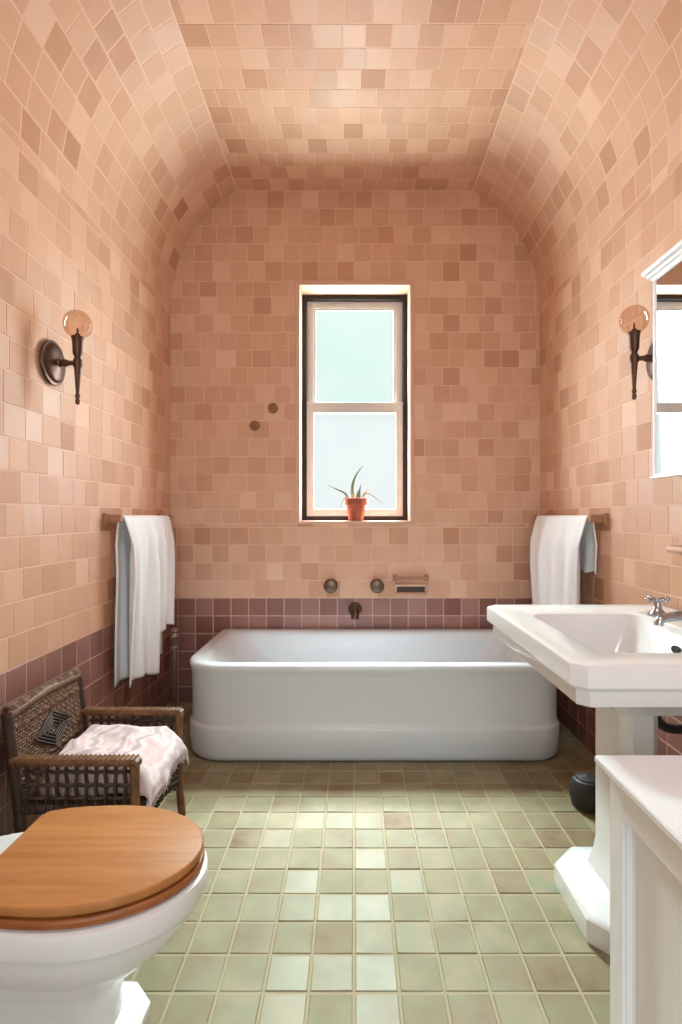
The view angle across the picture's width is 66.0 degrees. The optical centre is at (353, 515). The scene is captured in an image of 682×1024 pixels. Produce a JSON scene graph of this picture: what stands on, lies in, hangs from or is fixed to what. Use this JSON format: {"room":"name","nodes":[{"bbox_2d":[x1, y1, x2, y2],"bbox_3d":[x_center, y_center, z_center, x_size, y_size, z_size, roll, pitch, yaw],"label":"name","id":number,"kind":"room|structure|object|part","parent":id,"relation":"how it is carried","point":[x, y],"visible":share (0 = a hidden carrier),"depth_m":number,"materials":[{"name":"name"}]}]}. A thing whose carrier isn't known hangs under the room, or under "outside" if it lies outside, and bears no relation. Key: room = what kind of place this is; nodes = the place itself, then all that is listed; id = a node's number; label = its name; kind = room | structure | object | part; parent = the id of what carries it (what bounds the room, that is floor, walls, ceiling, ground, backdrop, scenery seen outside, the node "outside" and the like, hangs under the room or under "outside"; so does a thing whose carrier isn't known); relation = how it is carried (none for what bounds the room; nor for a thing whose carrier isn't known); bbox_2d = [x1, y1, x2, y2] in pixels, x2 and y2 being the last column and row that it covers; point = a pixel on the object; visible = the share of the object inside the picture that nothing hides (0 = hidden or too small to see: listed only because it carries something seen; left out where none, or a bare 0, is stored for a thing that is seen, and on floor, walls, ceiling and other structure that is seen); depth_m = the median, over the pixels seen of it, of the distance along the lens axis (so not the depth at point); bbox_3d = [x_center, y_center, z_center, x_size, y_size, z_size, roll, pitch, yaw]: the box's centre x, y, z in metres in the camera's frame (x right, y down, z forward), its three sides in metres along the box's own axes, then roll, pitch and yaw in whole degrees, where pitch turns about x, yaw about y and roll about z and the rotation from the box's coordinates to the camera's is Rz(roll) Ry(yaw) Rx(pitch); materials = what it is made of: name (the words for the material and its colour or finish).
{"room":"bathroom","nodes":[
{"label":"bathroom","id":0,"kind":"room"},
{"bbox_2d":[0,115,169,835],"bbox_3d":[-1.120,-0.060,0.905,0.002,2.420,4.610,0,0,0],"label":"wall","id":1,"kind":"structure","parent":0,"point":[65,464],"depth_m":2.04,"materials":[{"name":"pink tile"}]},
{"bbox_2d":[39,328,83,404],"bbox_3d":[-1.043,-0.582,1.934,0.150,0.347,0.156,0,0,0],"label":"sconce","id":2,"kind":"object","parent":1,"relation":"attached to","point":[53,364],"visible":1,"depth_m":1.92,"materials":[{"name":"brown metal"}]},
{"bbox_3d":[-1.098,-0.564,1.934,0.040,0.165,0.156,0,0,0],"label":"wall plate","id":3,"kind":"part","parent":2,"relation":"part of","materials":[{"name":"brown metal"}]},
{"bbox_3d":[-1.054,-0.564,1.934,0.072,0.029,0.030,0,0,0],"label":"arm","id":4,"kind":"part","parent":2,"relation":"part of","materials":[{"name":"brown metal"}]},
{"bbox_2d":[103,513,171,525],"bbox_3d":[-1.084,0.015,2.688,0.080,0.058,0.697,0,0,0],"label":"towel bar","id":5,"kind":"object","parent":1,"relation":"attached to","point":[108,518],"visible":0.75,"depth_m":2.35,"materials":[{"name":"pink ceramic"}]},
{"bbox_2d":[114,515,174,687],"bbox_3d":[-1.050,0.399,2.689,0.122,0.805,0.588,0,0,0],"label":"bath towel","id":6,"kind":"object","parent":5,"relation":"hanging from","point":[144,544],"visible":0.99,"depth_m":2.55,"materials":[{"name":"white fabric"}]},
{"bbox_2d":[0,0,681,306],"bbox_3d":[0.007,-1.630,0.905,2.260,0.719,4.610,0,0,0],"label":"ceiling","id":7,"kind":"structure","parent":0,"point":[107,95],"depth_m":2.29,"materials":[{"name":"pink tile"}]},
{"bbox_2d":[170,185,539,701],"bbox_3d":[0.007,-0.444,3.200,2.294,3.188,0.003,0,0,0],"label":"wall","id":8,"kind":"structure","parent":0,"point":[243,560],"depth_m":3.20,"materials":[{"name":"pink tile"}]},
{"bbox_2d":[249,420,259,430],"bbox_3d":[-0.604,-0.550,3.190,0.064,0.064,0.014,0,0,0],"label":"plug","id":9,"kind":"object","parent":8,"relation":"attached to","point":[254,425],"visible":1,"depth_m":3.19,"materials":[{"name":"brown plastic"}]},
{"bbox_2d":[268,403,277,412],"bbox_3d":[-0.493,-0.656,3.190,0.064,0.064,0.014,0,0,0],"label":"plug","id":10,"kind":"object","parent":8,"relation":"attached to","point":[272,407],"visible":1,"depth_m":3.19,"materials":[{"name":"brown plastic"}]},
{"bbox_2d":[324,579,337,592],"bbox_3d":[-0.140,0.421,3.163,0.084,0.080,0.072,0,0,0],"label":"handle","id":11,"kind":"object","parent":8,"relation":"attached to","point":[330,586],"visible":1,"depth_m":3.13,"materials":[{"name":"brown metal"}]},
{"bbox_2d":[295,281,413,523],"bbox_3d":[0.005,-0.693,3.295,0.726,1.483,0.201,0,0,0],"label":"trim","id":12,"kind":"structure","parent":8,"relation":"attached to","point":[301,287],"depth_m":3.19,"materials":[{"name":"white wood"}]},
{"bbox_2d":[326,467,382,520],"bbox_3d":[0.004,-0.143,3.262,0.355,0.345,0.146,0,0,0],"label":"aloe","id":13,"kind":"object","parent":12,"relation":"on","point":[355,506],"visible":1,"depth_m":3.22,"materials":[{"name":"plant"}]},
{"bbox_2d":[302,295,406,520],"bbox_3d":[0.005,-0.688,3.364,0.668,1.433,0.062,0,0,0],"label":"window","id":14,"kind":"structure","parent":8,"relation":"in","point":[311,304],"depth_m":3.34,"materials":[{"name":"black"}]},
{"bbox_3d":[0.005,-1.018,3.382,0.614,0.717,0.026,0,0,0],"label":"sash","id":15,"kind":"part","parent":14,"relation":"part of","materials":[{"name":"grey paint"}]},
{"bbox_3d":[0.005,-0.361,3.350,0.614,0.723,0.035,0,0,0],"label":"sash","id":16,"kind":"part","parent":14,"relation":"part of","materials":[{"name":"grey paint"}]},
{"bbox_2d":[348,602,361,619],"bbox_3d":[0.006,0.568,3.130,0.084,0.089,0.139,0,0,0],"label":"tub spout","id":17,"kind":"object","parent":8,"relation":"attached to","point":[354,608],"visible":1,"depth_m":3.10,"materials":[{"name":"brown metal"}]},
{"bbox_3d":[0.006,0.573,3.125,0.052,0.078,0.130,0,0,0],"label":"spout","id":18,"kind":"part","parent":17,"relation":"part of","materials":[{"name":"brown metal"}]},
{"bbox_2d":[370,579,383,592],"bbox_3d":[0.140,0.421,3.163,0.084,0.080,0.072,0,0,0],"label":"handle","id":19,"kind":"object","parent":8,"relation":"attached to","point":[377,586],"visible":1,"depth_m":3.13,"materials":[{"name":"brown metal"}]},
{"bbox_2d":[393,575,428,594],"bbox_3d":[0.344,0.417,3.179,0.216,0.121,0.049,0,0,0],"label":"soap dish","id":20,"kind":"object","parent":8,"relation":"attached to","point":[399,589],"visible":1,"depth_m":3.18,"materials":[{"name":"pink ceramic"}]},
{"bbox_3d":[0.344,0.376,3.179,0.216,0.038,0.049,0,0,0],"label":"grab rail","id":21,"kind":"part","parent":20,"relation":"part of","materials":[{"name":"brown ceramic"}]},
{"bbox_3d":[0.346,0.445,3.179,0.202,0.066,0.049,0,0,0],"label":"dish","id":22,"kind":"part","parent":20,"relation":"part of","materials":[{"name":"beige ceramic"}]},
{"bbox_2d":[344,498,367,520],"bbox_3d":[0.012,-0.041,3.262,0.146,0.141,0.146,0,0,0],"label":"pot","id":23,"kind":"object","parent":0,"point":[355,506],"depth_m":3.21,"materials":[{"name":"brown ceramic"}]},
{"bbox_2d":[124,702,609,1023],"bbox_3d":[0.007,1.131,0.900,2.254,0.006,4.600,0,0,0],"label":"floor","id":24,"kind":"structure","parent":0,"point":[336,892],"depth_m":1.54,"materials":[{"name":"green tile"}]},
{"bbox_2d":[0,667,185,832],"bbox_3d":[-0.852,0.851,1.785,0.433,0.559,0.450,0,0,0],"label":"wicker chair","id":25,"kind":"object","parent":24,"relation":"on","point":[37,725],"visible":0.78,"depth_m":1.61,"materials":[{"name":"wicker"}]},
{"bbox_3d":[-1.019,0.862,1.585,0.091,0.538,0.033,0,0,0],"label":"leg","id":26,"kind":"part","parent":25,"relation":"part of","materials":[{"name":"wood"}]},
{"bbox_3d":[-1.050,0.596,1.785,0.038,0.049,0.413,0,0,0],"label":"rail","id":27,"kind":"part","parent":25,"relation":"part of","materials":[{"name":"brown wicker"}]},
{"bbox_3d":[-1.032,0.723,1.785,0.049,0.249,0.410,0,0,0],"label":"panel","id":28,"kind":"part","parent":25,"relation":"part of","materials":[{"name":"brown wicker"}]},
{"bbox_3d":[-0.839,0.740,1.585,0.382,0.030,0.050,0,0,0],"label":"arm","id":29,"kind":"part","parent":25,"relation":"part of","materials":[{"name":"brown wicker"}]},
{"bbox_3d":[-0.838,0.818,1.585,0.332,0.136,0.022,0,0,0],"label":"panel","id":30,"kind":"part","parent":25,"relation":"part of","materials":[{"name":"wicker"}]},
{"bbox_3d":[-0.831,0.885,1.785,0.372,0.032,0.432,0,0,0],"label":"seat","id":31,"kind":"part","parent":25,"relation":"part of","materials":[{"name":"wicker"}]},
{"bbox_3d":[-1.019,0.862,1.985,0.091,0.538,0.033,0,0,0],"label":"leg","id":32,"kind":"part","parent":25,"relation":"part of","materials":[{"name":"wicker"}]},
{"bbox_2d":[39,724,188,806],"bbox_3d":[-0.795,0.844,1.786,0.367,0.194,0.407,0,0,0],"label":"throw","id":33,"kind":"object","parent":25,"relation":"on","point":[160,749],"visible":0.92,"depth_m":1.73,"materials":[{"name":"white fabric"}]},
{"bbox_3d":[-0.839,0.740,1.985,0.382,0.030,0.050,0,0,0],"label":"arm","id":34,"kind":"part","parent":25,"relation":"part of","materials":[{"name":"brown wicker"}]},
{"bbox_3d":[-0.838,0.818,1.985,0.332,0.136,0.022,0,0,0],"label":"panel","id":35,"kind":"part","parent":25,"relation":"part of","materials":[{"name":"wicker"}]},
{"bbox_3d":[-0.656,0.939,1.585,0.041,0.382,0.029,0,0,0],"label":"leg","id":36,"kind":"part","parent":25,"relation":"part of","materials":[{"name":"brown wood"}]},
{"bbox_3d":[-0.656,0.939,1.985,0.041,0.382,0.029,0,0,0],"label":"leg","id":37,"kind":"part","parent":25,"relation":"part of","materials":[{"name":"brown wood"}]},
{"bbox_2d":[0,805,207,1023],"bbox_3d":[-0.714,0.745,1.118,0.797,0.770,0.446,0,0,0],"label":"toilet","id":38,"kind":"object","parent":24,"relation":"on","point":[89,895],"visible":1,"depth_m":1.02,"materials":[{"name":"white ceramic"}]},
{"bbox_3d":[-0.533,0.718,1.118,0.417,0.019,0.342,0,0,0],"label":"lid","id":39,"kind":"part","parent":38,"relation":"part of","materials":[{"name":"brown wood"}]},
{"bbox_2d":[168,628,178,723],"bbox_3d":[-0.985,0.871,2.880,0.068,0.518,0.068,0,0,0],"label":"standpipe","id":40,"kind":"object","parent":24,"relation":"on","point":[174,637],"visible":0.83,"depth_m":2.87,"materials":[{"name":"brown metal"}]},
{"bbox_2d":[190,629,558,760],"bbox_3d":[0.092,0.905,2.794,1.785,0.446,0.798,0,0,0],"label":"bathtub","id":41,"kind":"object","parent":24,"relation":"on","point":[258,694],"visible":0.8,"depth_m":2.41,"materials":[{"name":"grey ceramic"}]},
{"bbox_2d":[569,772,595,812],"bbox_3d":[0.905,1.066,2.040,0.128,0.126,0.128,0,0,0],"label":"waste bin","id":42,"kind":"object","parent":24,"relation":"on","point":[582,788],"visible":0.75,"depth_m":2.00,"materials":[{"name":"black plastic"}]},
{"bbox_3d":[0.905,1.013,2.040,0.082,0.020,0.082,0,0,0],"label":"lid","id":43,"kind":"part","parent":42,"relation":"part of","materials":[{"name":"black plastic"}]},
{"bbox_2d":[487,595,681,954],"bbox_3d":[0.805,0.697,1.532,0.650,0.867,0.785,0,0,0],"label":"pedestal sink","id":44,"kind":"object","parent":24,"relation":"on","point":[623,662],"visible":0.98,"depth_m":1.46,"materials":[{"name":"white ceramic"}]},
{"bbox_2d":[487,605,681,715],"bbox_3d":[0.796,0.416,1.532,0.632,0.188,0.785,0,0,0],"label":"basin","id":45,"kind":"object","parent":44,"relation":"in","point":[617,658],"depth_m":1.37,"materials":[{"name":"white ceramic"}]},
{"bbox_2d":[645,595,670,616],"bbox_3d":[0.990,0.293,1.712,0.088,0.061,0.089,0,0,0],"label":"tap","id":46,"kind":"object","parent":44,"relation":"on","point":[657,609],"depth_m":1.70,"materials":[{"name":"silver metal"}]},
{"bbox_3d":[0.949,0.299,1.520,0.158,0.050,0.056,0,0,0],"label":"spout","id":47,"kind":"part","parent":44,"relation":"part of","materials":[{"name":"silver metal"}]},
{"bbox_2d":[595,755,681,1023],"bbox_3d":[0.807,0.810,0.679,0.626,0.640,0.798,0,0,0],"label":"base cabinet","id":48,"kind":"object","parent":24,"relation":"on","point":[646,790],"visible":1,"depth_m":0.97,"materials":[{"name":"white paint"}]},
{"bbox_3d":[0.529,0.810,0.678,0.016,0.460,0.661,0,0,0],"label":"panel moulding","id":49,"kind":"part","parent":48,"relation":"part of","materials":[{"name":"white paint"}]},
{"bbox_2d":[540,149,681,755],"bbox_3d":[1.134,-0.060,0.905,0.002,2.420,4.610,0,0,0],"label":"wall","id":50,"kind":"structure","parent":0,"point":[596,440],"depth_m":2.30,"materials":[{"name":"pink tile"}]},
{"bbox_2d":[534,513,607,525],"bbox_3d":[1.098,0.015,2.723,0.080,0.058,0.767,0,0,0],"label":"towel bar","id":51,"kind":"object","parent":50,"relation":"attached to","point":[602,518],"visible":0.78,"depth_m":2.35,"materials":[{"name":"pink ceramic"}]},
{"bbox_2d":[530,515,596,604],"bbox_3d":[1.064,0.285,2.724,0.122,0.578,0.659,0,0,0],"label":"towel","id":52,"kind":"object","parent":51,"relation":"hanging from","point":[561,546],"visible":0.85,"depth_m":2.66,"materials":[{"name":"white fabric"}]},
{"bbox_2d":[627,323,652,399],"bbox_3d":[1.057,-0.600,1.934,0.150,0.347,0.156,0,0,0],"label":"sconce","id":53,"kind":"object","parent":50,"relation":"attached to","point":[634,334],"visible":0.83,"depth_m":1.93,"materials":[{"name":"brown metal"}]},
{"bbox_3d":[1.068,-0.582,1.934,0.072,0.029,0.030,0,0,0],"label":"arm","id":54,"kind":"part","parent":53,"relation":"part of","materials":[{"name":"brown metal"}]},
{"bbox_3d":[1.112,-0.582,1.934,0.040,0.165,0.156,0,0,0],"label":"wall plate","id":55,"kind":"part","parent":53,"relation":"part of","materials":[{"name":"brown metal"}]},
{"bbox_2d":[641,240,681,478],"bbox_3d":[1.077,-0.496,1.531,0.110,0.732,0.675,0,0,0],"label":"mirror","id":56,"kind":"object","parent":50,"relation":"attached to","point":[665,273],"visible":1,"depth_m":1.76,"materials":[{"name":"white paint"}]},
{"bbox_3d":[1.074,-0.844,1.531,0.104,0.037,0.675,0,0,0],"label":"cornice","id":57,"kind":"part","parent":56,"relation":"part of","materials":[{"name":"white paint"}]},
{"bbox_2d":[656,260,681,473],"bbox_3d":[1.054,-0.484,1.531,0.006,0.678,0.600,0,0,0],"label":"mirror glass","id":58,"kind":"object","parent":56,"relation":"attached to","point":[669,276],"depth_m":1.75,"materials":[{"name":"white"}]},
{"bbox_2d":[666,532,681,554],"bbox_3d":[1.106,0.095,1.715,0.072,0.080,0.230,0,0,0],"label":"holder","id":59,"kind":"object","parent":50,"relation":"attached to","point":[672,548],"visible":1,"depth_m":1.78,"materials":[{"name":"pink ceramic"}]}
]}

